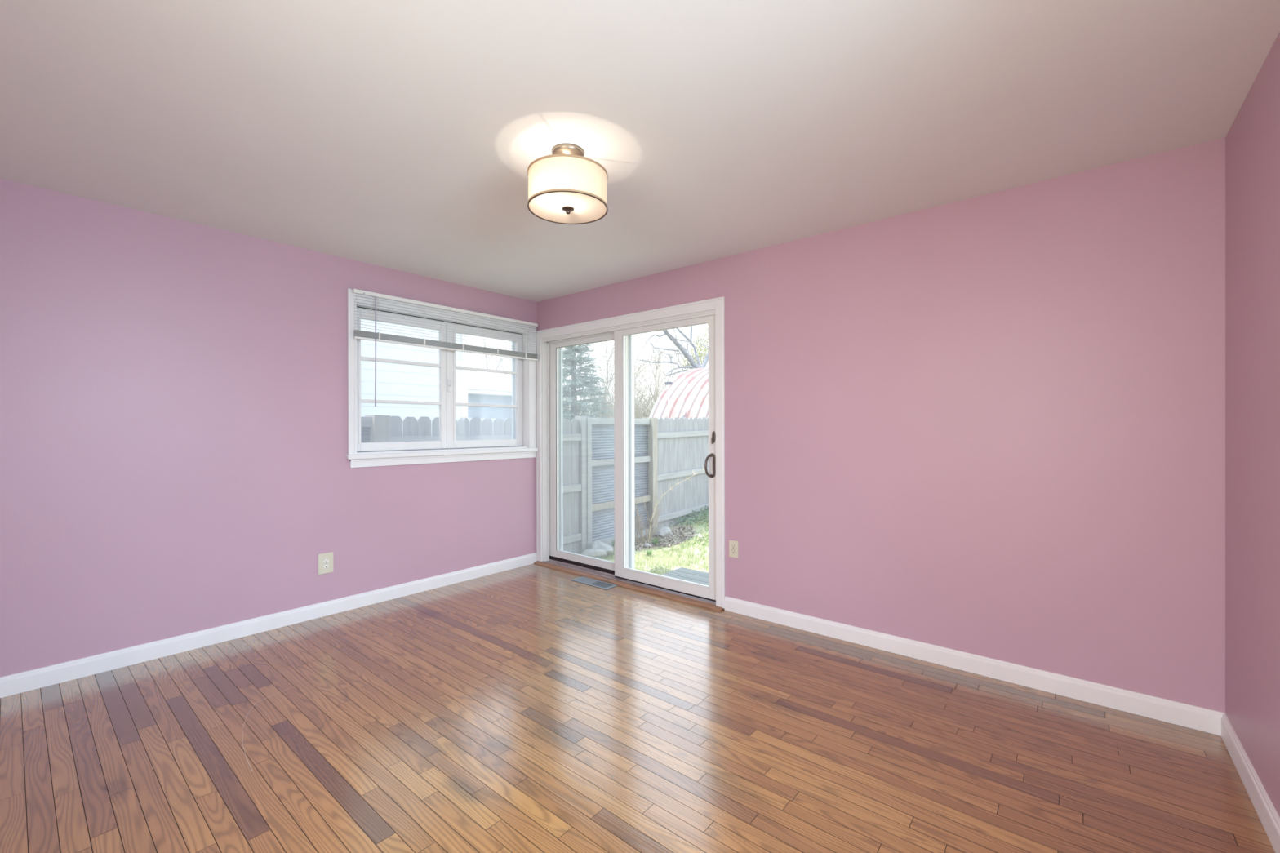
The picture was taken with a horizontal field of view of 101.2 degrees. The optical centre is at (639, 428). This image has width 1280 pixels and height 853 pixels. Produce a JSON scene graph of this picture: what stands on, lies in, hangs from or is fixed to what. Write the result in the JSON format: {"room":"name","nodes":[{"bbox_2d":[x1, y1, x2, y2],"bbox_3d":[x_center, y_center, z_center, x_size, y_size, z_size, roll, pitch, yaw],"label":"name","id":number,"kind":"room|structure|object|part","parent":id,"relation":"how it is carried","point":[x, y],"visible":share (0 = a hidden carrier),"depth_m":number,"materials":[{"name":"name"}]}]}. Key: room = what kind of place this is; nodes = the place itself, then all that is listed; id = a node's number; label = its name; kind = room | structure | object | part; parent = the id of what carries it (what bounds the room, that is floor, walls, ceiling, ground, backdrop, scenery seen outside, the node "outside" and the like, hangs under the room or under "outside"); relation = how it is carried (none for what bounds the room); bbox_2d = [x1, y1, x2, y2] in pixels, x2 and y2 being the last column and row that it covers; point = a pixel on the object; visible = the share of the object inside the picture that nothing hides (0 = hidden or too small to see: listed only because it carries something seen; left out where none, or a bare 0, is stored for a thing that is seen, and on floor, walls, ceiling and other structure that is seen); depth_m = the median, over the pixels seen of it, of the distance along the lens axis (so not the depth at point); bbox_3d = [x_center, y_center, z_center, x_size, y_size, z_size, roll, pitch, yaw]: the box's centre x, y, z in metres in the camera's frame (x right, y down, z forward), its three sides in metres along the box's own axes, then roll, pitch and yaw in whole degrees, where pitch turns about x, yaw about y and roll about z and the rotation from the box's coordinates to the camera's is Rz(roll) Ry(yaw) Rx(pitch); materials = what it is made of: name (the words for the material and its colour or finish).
{"room":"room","nodes":[
{"label":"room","id":0,"kind":"room"},
{"bbox_2d":[0,177,537,677],"bbox_3d":[-2.233,0.214,3.542,0.180,2.790,4.110,0,0,40],"label":"wall","id":1,"kind":"structure","parent":0,"point":[173,392],"depth_m":2.98,"materials":[{"name":"pink paint"}]},
{"bbox_2d":[0,552,537,697],"bbox_3d":[-2.162,1.212,3.476,0.014,0.094,3.732,0,0,40],"label":"baseboard","id":2,"kind":"structure","parent":1,"relation":"attached to","point":[20,682],"depth_m":3.11,"materials":[{"name":"paint"}]},
{"bbox_2d":[318,551,333,574],"bbox_3d":[-2.114,0.907,3.536,0.010,0.138,0.092,0,0,40],"label":"wall outlet","id":3,"kind":"object","parent":1,"relation":"attached to","point":[325,561],"visible":1,"depth_m":3.53,"materials":[{"name":"beige plastic"}]},
{"bbox_2d":[323,564,328,568],"bbox_3d":[-2.112,0.924,3.534,0.004,0.025,0.033,0,0,40],"label":"receptacle","id":4,"kind":"object","parent":3,"relation":"attached to","point":[325,566],"depth_m":3.53,"materials":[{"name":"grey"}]},
{"bbox_2d":[345,288,537,467],"bbox_3d":[-1.566,-0.351,4.319,0.237,1.244,1.656,0,0,40],"label":"window","id":5,"kind":"structure","parent":1,"relation":"in","point":[522,444],"depth_m":4.26,"materials":[{"name":"white wood"}]},
{"bbox_3d":[-1.823,-0.354,4.025,0.043,1.034,0.723,0,0,40],"label":"sash","id":6,"kind":"part","parent":5,"relation":"part of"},
{"bbox_2d":[352,288,537,406],"bbox_3d":[-1.466,-0.566,4.254,0.038,0.811,1.611,0,0,40],"label":"window blind","id":7,"kind":"object","parent":5,"relation":"attached to","point":[375,336],"visible":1,"depth_m":4.10,"materials":[{"name":"white plastic"}]},
{"bbox_3d":[-1.468,-0.635,4.259,0.026,0.015,1.606,0,0,40],"label":"rail","id":8,"kind":"part","parent":7,"relation":"part of","materials":[{"name":"white plastic"}]},
{"bbox_3d":[-1.446,-0.792,4.285,0.029,0.304,0.010,0,0,40],"label":"ladder cord","id":9,"kind":"part","parent":7,"relation":"part of","materials":[{"name":"white fabric"}]},
{"bbox_3d":[-1.235,-0.792,4.539,0.029,0.304,0.010,0,0,40],"label":"ladder cord","id":10,"kind":"part","parent":7,"relation":"part of","materials":[{"name":"white plastic"}]},
{"bbox_3d":[-1.563,-0.354,4.307,0.008,0.110,0.022,0,0,40],"label":"latch plate","id":11,"kind":"part","parent":5,"relation":"part of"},
{"bbox_3d":[-1.346,-0.356,4.599,0.043,1.034,0.763,0,0,40],"label":"sash","id":12,"kind":"part","parent":5,"relation":"part of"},
{"bbox_3d":[-1.649,-0.354,4.378,0.020,1.040,1.485,0,0,40],"label":"storm frame","id":13,"kind":"part","parent":5,"relation":"part of","materials":[{"name":"white"}]},
{"bbox_2d":[0,564,1275,852],"bbox_3d":[-0.480,1.284,2.102,4.357,0.050,3.770,0,0,40],"label":"floor","id":14,"kind":"structure","parent":0,"point":[532,708],"depth_m":2.05,"materials":[{"name":"brown wood"}]},
{"bbox_2d":[570,576,617,589],"bbox_3d":[-0.375,1.252,4.267,0.406,0.004,0.134,0,0,40],"label":"floor vent","id":15,"kind":"object","parent":14,"relation":"in","point":[588,581],"visible":1,"depth_m":4.26,"materials":[{"name":"grey metal"}]},
{"bbox_2d":[0,0,1279,302],"bbox_3d":[-0.491,-1.211,2.089,4.357,0.060,3.750,0,0,40],"label":"ceiling","id":16,"kind":"structure","parent":0,"point":[405,135],"depth_m":1.94,"materials":[{"name":"paint"}]},
{"bbox_2d":[527,142,608,224],"bbox_3d":[-0.307,-1.049,2.242,0.338,0.265,0.338,0,0,40],"label":"ceiling light","id":17,"kind":"object","parent":16,"relation":"attached to","point":[566,186],"visible":1,"depth_m":2.14,"materials":[{"name":"white fabric"}]},
{"bbox_3d":[-0.307,-1.012,2.243,0.332,0.145,0.332,0,0,40],"label":"lamp shade","id":18,"kind":"part","parent":17,"relation":"part of","materials":[{"name":"beige fabric"}]},
{"bbox_2d":[528,191,606,223],"bbox_3d":[-0.307,-0.941,2.243,0.326,0.003,0.326,0,0,40],"label":"diffuser","id":19,"kind":"object","parent":17,"relation":"attached to","point":[584,207],"depth_m":2.23,"materials":[{"name":"white glass"}]},
{"bbox_2d":[537,137,1225,712],"bbox_3d":[0.837,0.208,3.545,4.537,2.790,0.180,0,0,40],"label":"wall","id":20,"kind":"structure","parent":0,"point":[992,425],"depth_m":2.62,"materials":[{"name":"pink paint"}]},
{"bbox_2d":[533,560,724,611],"bbox_3d":[-0.205,1.245,4.261,2.004,0.018,0.052,0,0,40],"label":"trim","id":21,"kind":"structure","parent":20,"relation":"attached to","point":[703,604],"depth_m":4.11,"materials":[{"name":"brown wood"}]},
{"bbox_2d":[536,296,724,608],"bbox_3d":[-0.146,0.186,4.327,2.017,2.195,0.294,0,0,40],"label":"door","id":22,"kind":"structure","parent":20,"relation":"in","point":[622,329],"depth_m":4.31,"materials":[{"name":"white plastic"}]},
{"bbox_3d":[0.483,0.261,3.678,0.023,0.173,0.100,0,0,40],"label":"pull handle","id":23,"kind":"part","parent":22,"relation":"part of","materials":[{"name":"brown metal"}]},
{"bbox_2d":[728,540,738,558],"bbox_3d":[0.639,0.824,3.590,0.072,0.116,0.008,0,0,40],"label":"wall outlet","id":24,"kind":"object","parent":20,"relation":"attached to","point":[733,545],"visible":1,"depth_m":3.59,"materials":[{"name":"beige plastic"}]},
{"bbox_2d":[731,544,735,554],"bbox_3d":[0.638,0.824,3.588,0.033,0.066,0.003,0,0,40],"label":"receptacle","id":25,"kind":"object","parent":24,"relation":"attached to","point":[733,546],"depth_m":3.59,"materials":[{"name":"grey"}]},
{"bbox_2d":[724,596,1225,736],"bbox_3d":[1.485,1.207,2.884,2.335,0.094,0.014,0,0,40],"label":"baseboard","id":26,"kind":"structure","parent":20,"relation":"attached to","point":[1199,718],"depth_m":2.61,"materials":[{"name":"paint"}]},
{"bbox_2d":[1225,31,1279,817],"bbox_3d":[1.198,0.039,0.572,0.180,2.440,3.930,0,0,40],"label":"wall","id":27,"kind":"structure","parent":0,"point":[1252,141],"depth_m":1.78,"materials":[{"name":"pink paint"}]},
{"bbox_2d":[1221,714,1279,852],"bbox_3d":[1.179,1.212,0.700,0.014,0.094,3.736,0,0,40],"label":"baseboard","id":28,"kind":"structure","parent":27,"relation":"attached to","point":[1269,819],"depth_m":1.76,"materials":[{"name":"paint"}]},
{"label":"outside","id":29,"kind":"structure","parent":0,"visible":0},
{"bbox_2d":[577,511,708,574],"bbox_3d":[18.219,1.447,27.996,140.000,0.194,120.000,0,0,40],"label":"ground","id":30,"kind":"structure","parent":29,"point":[696,549],"depth_m":6.82,"materials":[{"name":"green plant"}]},
{"bbox_2d":[360,414,391,442],"bbox_3d":[-2.841,0.800,4.223,0.195,1.843,1.615,0,0,40],"label":"fence panel","id":31,"kind":"object","parent":30,"relation":"on","point":[374,428],"visible":0.12,"depth_m":4.69,"materials":[{"name":"wood"}]},
{"bbox_3d":[-2.817,-0.058,4.200,0.036,0.090,1.295,0,0,40],"label":"rail","id":32,"kind":"part","parent":31,"relation":"part of","materials":[{"name":"grey wood"}]},
{"bbox_3d":[-2.399,0.799,4.754,0.195,1.843,0.087,0,0,40],"label":"post","id":33,"kind":"part","parent":31,"relation":"part of","materials":[{"name":"grey wood"}]},
{"bbox_2d":[360,318,467,435],"bbox_3d":[-10.130,-1.206,6.105,7.200,5.750,14.500,0,0,40],"label":"sky","id":34,"kind":"structure","parent":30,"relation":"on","point":[394,381],"depth_m":8.54,"materials":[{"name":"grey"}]},
{"bbox_2d":[390,416,581,554],"bbox_3d":[-1.542,0.765,5.779,0.053,1.777,2.430,0,0,40],"label":"picket fence","id":35,"kind":"object","parent":30,"relation":"on","point":[412,429],"visible":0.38,"depth_m":5.86,"materials":[{"name":"grey wood"}]},
{"bbox_3d":[-1.537,0.113,5.773,0.036,0.088,2.430,0,0,40],"label":"rail","id":36,"kind":"part","parent":35,"relation":"part of","materials":[{"name":"grey wood"}]},
{"bbox_3d":[-1.535,1.383,5.775,0.036,0.088,2.430,0,0,40],"label":"rail","id":37,"kind":"part","parent":35,"relation":"part of","materials":[{"name":"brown wood"}]},
{"bbox_3d":[-1.536,0.753,5.774,0.036,0.088,2.430,0,0,40],"label":"rail","id":38,"kind":"part","parent":35,"relation":"part of","materials":[{"name":"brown wood"}]},
{"bbox_2d":[467,370,511,435],"bbox_3d":[-7.271,-0.259,17.127,6.700,3.800,5.700,0,0,40],"label":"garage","id":39,"kind":"structure","parent":30,"relation":"on","point":[483,387],"depth_m":16.03,"materials":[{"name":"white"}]},
{"bbox_3d":[-4.700,0.639,15.707,0.050,1.900,1.400,0,0,40],"label":"garage door","id":40,"kind":"part","parent":39,"relation":"part of","materials":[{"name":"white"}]},
{"bbox_2d":[467,335,511,375],"bbox_3d":[-6.502,-1.592,23.216,3.373,6.288,4.137,0,0,40],"label":"bare tree","id":41,"kind":"object","parent":30,"relation":"on","point":[501,359],"visible":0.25,"depth_m":22.87,"materials":[{"name":"grey plant"}]},
{"bbox_2d":[471,336,511,377],"bbox_3d":[-6.418,-2.053,28.436,4.246,7.175,5.963,0,0,-6],"label":"bare tree","id":42,"kind":"object","parent":30,"relation":"on","point":[477,344],"visible":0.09,"depth_m":26.44,"materials":[{"name":"grey plant"}]},
{"bbox_2d":[562,343,614,421],"bbox_3d":[-2.212,-1.121,17.030,3.356,5.306,3.419,0,0,30],"label":"evergreen tree","id":43,"kind":"object","parent":30,"relation":"on","point":[569,363],"visible":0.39,"depth_m":16.84,"materials":[{"name":"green plant"}]},
{"bbox_2d":[581,548,607,558],"bbox_3d":[-0.572,1.562,6.566,0.323,0.132,0.188,0,0,-25],"label":"rock","id":44,"kind":"object","parent":30,"relation":"on","point":[593,553],"visible":0.87,"depth_m":6.50,"materials":[{"name":"stone"}]},
{"bbox_2d":[591,397,610,417],"bbox_3d":[-1.694,-0.008,23.924,2.117,3.050,2.135,0,0,0],"label":"evergreen tree","id":45,"kind":"object","parent":30,"relation":"on","point":[600,397],"visible":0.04,"depth_m":23.91,"materials":[{"name":"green plant"}]},
{"bbox_2d":[591,540,613,555],"bbox_3d":[-0.485,1.541,6.663,0.290,0.224,0.248,0,0,41],"label":"rock","id":46,"kind":"object","parent":30,"relation":"on","point":[607,548],"visible":0.62,"depth_m":6.62,"materials":[{"name":"stone"}]},
{"bbox_2d":[574,416,657,554],"bbox_3d":[-0.276,0.768,7.308,0.195,1.860,1.540,0,0,40],"label":"fence panel","id":47,"kind":"object","parent":30,"relation":"on","point":[597,444],"visible":0.73,"depth_m":7.07,"materials":[{"name":"wood"}]},
{"bbox_3d":[-0.764,0.770,6.768,0.135,1.860,0.085,0,0,40],"label":"post","id":48,"kind":"part","parent":47,"relation":"part of","materials":[{"name":"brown wood"}]},
{"bbox_3d":[-0.252,-0.099,7.285,0.036,0.090,1.220,0,0,40],"label":"rail","id":49,"kind":"part","parent":47,"relation":"part of","materials":[{"name":"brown wood"}]},
{"bbox_3d":[-0.250,1.029,7.287,0.036,0.087,1.220,0,0,40],"label":"rail","id":50,"kind":"part","parent":47,"relation":"part of","materials":[{"name":"brown wood"}]},
{"bbox_3d":[-0.251,0.448,7.286,0.036,0.085,1.220,0,0,40],"label":"rail","id":51,"kind":"part","parent":47,"relation":"part of","materials":[{"name":"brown wood"}]},
{"bbox_3d":[0.142,0.756,7.810,0.195,1.840,0.087,0,0,40],"label":"post","id":52,"kind":"part","parent":47,"relation":"part of","materials":[{"name":"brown wood"}]},
{"bbox_2d":[562,351,686,418],"bbox_3d":[-1.786,-0.977,23.363,9.535,5.018,10.332,0,0,4],"label":"thicket","id":53,"kind":"object","parent":30,"relation":"on","point":[639,413],"visible":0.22,"depth_m":21.46,"materials":[{"name":"plant"}]},
{"bbox_2d":[592,341,664,407],"bbox_3d":[-0.571,-1.766,25.674,3.642,6.599,3.753,0,0,23],"label":"bare tree","id":54,"kind":"object","parent":30,"relation":"on","point":[612,348],"visible":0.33,"depth_m":25.71,"materials":[{"name":"grey plant"}]},
{"bbox_2d":[587,333,673,401],"bbox_3d":[-0.818,-2.123,29.422,5.226,7.311,3.944,0,0,-6],"label":"bare tree","id":55,"kind":"object","parent":30,"relation":"on","point":[645,334],"visible":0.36,"depth_m":29.15,"materials":[{"name":"grey plant"}]},
{"bbox_2d":[595,333,666,404],"bbox_3d":[-0.234,-2.144,30.661,4.383,7.323,5.600,0,0,19],"label":"bare tree","id":56,"kind":"object","parent":30,"relation":"on","point":[637,334],"visible":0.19,"depth_m":29.41,"materials":[{"name":"grey plant"}]},
{"bbox_2d":[644,548,653,556],"bbox_3d":[0.116,1.570,6.633,0.181,0.093,0.192,0,0,33],"label":"grass tuft","id":57,"kind":"object","parent":30,"relation":"on","point":[647,553],"visible":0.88,"depth_m":6.63,"materials":[{"name":"green plant"}]},
{"bbox_2d":[609,525,696,551],"bbox_3d":[0.295,1.563,7.466,0.693,0.124,1.730,0,0,40],"label":"leaf litter","id":58,"kind":"object","parent":30,"relation":"on","point":[676,531],"visible":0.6,"depth_m":7.51,"materials":[{"name":"brown plant"}]},
{"bbox_2d":[634,485,672,544],"bbox_3d":[0.042,1.206,7.337,0.946,0.846,1.056,0,0,7],"label":"bare shrub","id":59,"kind":"object","parent":30,"relation":"on","point":[641,535],"visible":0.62,"depth_m":7.30,"materials":[{"name":"plant"}]},
{"bbox_2d":[634,332,673,399],"bbox_3d":[1.524,-1.602,24.745,4.400,6.264,3.372,0,0,-23],"label":"bare tree","id":60,"kind":"object","parent":30,"relation":"on","point":[656,360],"visible":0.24,"depth_m":24.61,"materials":[{"name":"grey plant"}]},
{"bbox_2d":[648,537,660,546],"bbox_3d":[0.215,1.554,7.199,0.281,0.121,0.259,0,0,40],"label":"grass tuft","id":61,"kind":"object","parent":30,"relation":"on","point":[655,541],"visible":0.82,"depth_m":7.22,"materials":[{"name":"green plant"}]},
{"bbox_2d":[600,324,708,393],"bbox_3d":[1.195,-2.207,20.802,3.156,7.533,6.262,0,0,42],"label":"bare tree","id":62,"kind":"object","parent":30,"relation":"on","point":[694,365],"visible":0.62,"depth_m":20.56,"materials":[{"name":"grey plant"}]},
{"bbox_2d":[635,328,692,397],"bbox_3d":[0.794,-2.526,31.461,5.421,8.104,7.501,0,0,8],"label":"bare tree","id":63,"kind":"object","parent":30,"relation":"on","point":[659,367],"visible":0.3,"depth_m":31.62,"materials":[{"name":"grey plant"}]},
{"bbox_2d":[654,526,673,537],"bbox_3d":[0.348,1.541,7.699,0.237,0.186,0.190,0,0,25],"label":"rock","id":64,"kind":"object","parent":30,"relation":"on","point":[664,532],"visible":0.85,"depth_m":7.65,"materials":[{"name":"stone"}]},
{"bbox_2d":[664,382,672,417],"bbox_3d":[0.846,0.075,15.496,0.180,2.908,0.140,0,0,40],"label":"light","id":65,"kind":"object","parent":30,"relation":"on","point":[665,383],"visible":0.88,"depth_m":15.49,"materials":[{"name":"white metal"}]},
{"bbox_2d":[635,323,708,391],"bbox_3d":[2.835,-2.155,25.074,8.362,7.355,4.206,0,0,40],"label":"tree","id":66,"kind":"object","parent":30,"relation":"on","point":[700,353],"visible":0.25,"depth_m":24.26,"materials":[{"name":"green plant"}]},
{"bbox_2d":[648,464,707,544],"bbox_3d":[0.456,1.005,6.530,0.103,1.185,1.027,0,0,-43],"label":"twig","id":67,"kind":"object","parent":30,"relation":"on","point":[702,464],"visible":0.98,"depth_m":6.60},
{"bbox_2d":[648,367,708,419],"bbox_3d":[7.033,-0.319,14.857,12.400,3.675,7.350,0,0,40],"label":"hut","id":68,"kind":"object","parent":30,"relation":"on","point":[688,393],"visible":0.03,"depth_m":16.23,"materials":[{"name":"white metal"}]},
{"bbox_2d":[654,417,708,529],"bbox_3d":[1.294,0.679,9.178,0.176,1.818,3.382,0,0,38],"label":"picket fence","id":69,"kind":"object","parent":30,"relation":"on","point":[682,444],"visible":0.41,"depth_m":8.49,"materials":[{"name":"grey wood"}]},
{"bbox_3d":[1.253,0.071,9.207,0.036,0.148,3.382,0,0,38],"label":"rail","id":70,"kind":"part","parent":69,"relation":"part of","materials":[{"name":"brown wood"}]},
{"bbox_3d":[1.256,1.341,9.210,0.036,0.148,3.382,0,0,38],"label":"rail","id":71,"kind":"part","parent":69,"relation":"part of","materials":[{"name":"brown wood"}]},
{"bbox_3d":[1.254,0.711,9.209,0.036,0.148,3.382,0,0,38],"label":"rail","id":72,"kind":"part","parent":69,"relation":"part of","materials":[{"name":"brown wood"}]},
{"bbox_2d":[661,567,708,585],"bbox_3d":[1.483,1.506,3.702,3.470,0.308,0.810,0,0,40],"label":"deck","id":73,"kind":"object","parent":30,"relation":"on","point":[684,574],"visible":0.13,"depth_m":4.85,"materials":[{"name":"grey wood"}]},
{"bbox_2d":[668,505,708,540],"bbox_3d":[1.629,1.437,8.762,1.441,0.313,3.230,0,0,40],"label":"ivy","id":74,"kind":"object","parent":30,"relation":"on","point":[702,512],"visible":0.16,"depth_m":8.40,"materials":[{"name":"green plant"}]},
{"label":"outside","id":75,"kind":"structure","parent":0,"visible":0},
{"bbox_2d":[493,347,681,353],"bbox_3d":[-0.342,-5.386,33.999,47.280,1.267,0.026,0,0,0],"label":"utility wire","id":76,"kind":"object","parent":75,"point":[494,348],"visible":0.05,"depth_m":33.99,"materials":[{"name":"grey"}]},
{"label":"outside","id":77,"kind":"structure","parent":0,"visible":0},
{"bbox_2d":[479,357,708,361],"bbox_3d":[-0.342,-4.757,33.999,47.281,0.871,0.026,0,0,0],"label":"utility wire","id":78,"kind":"object","parent":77,"point":[479,357],"visible":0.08,"depth_m":33.99,"materials":[{"name":"grey"}]}
]}

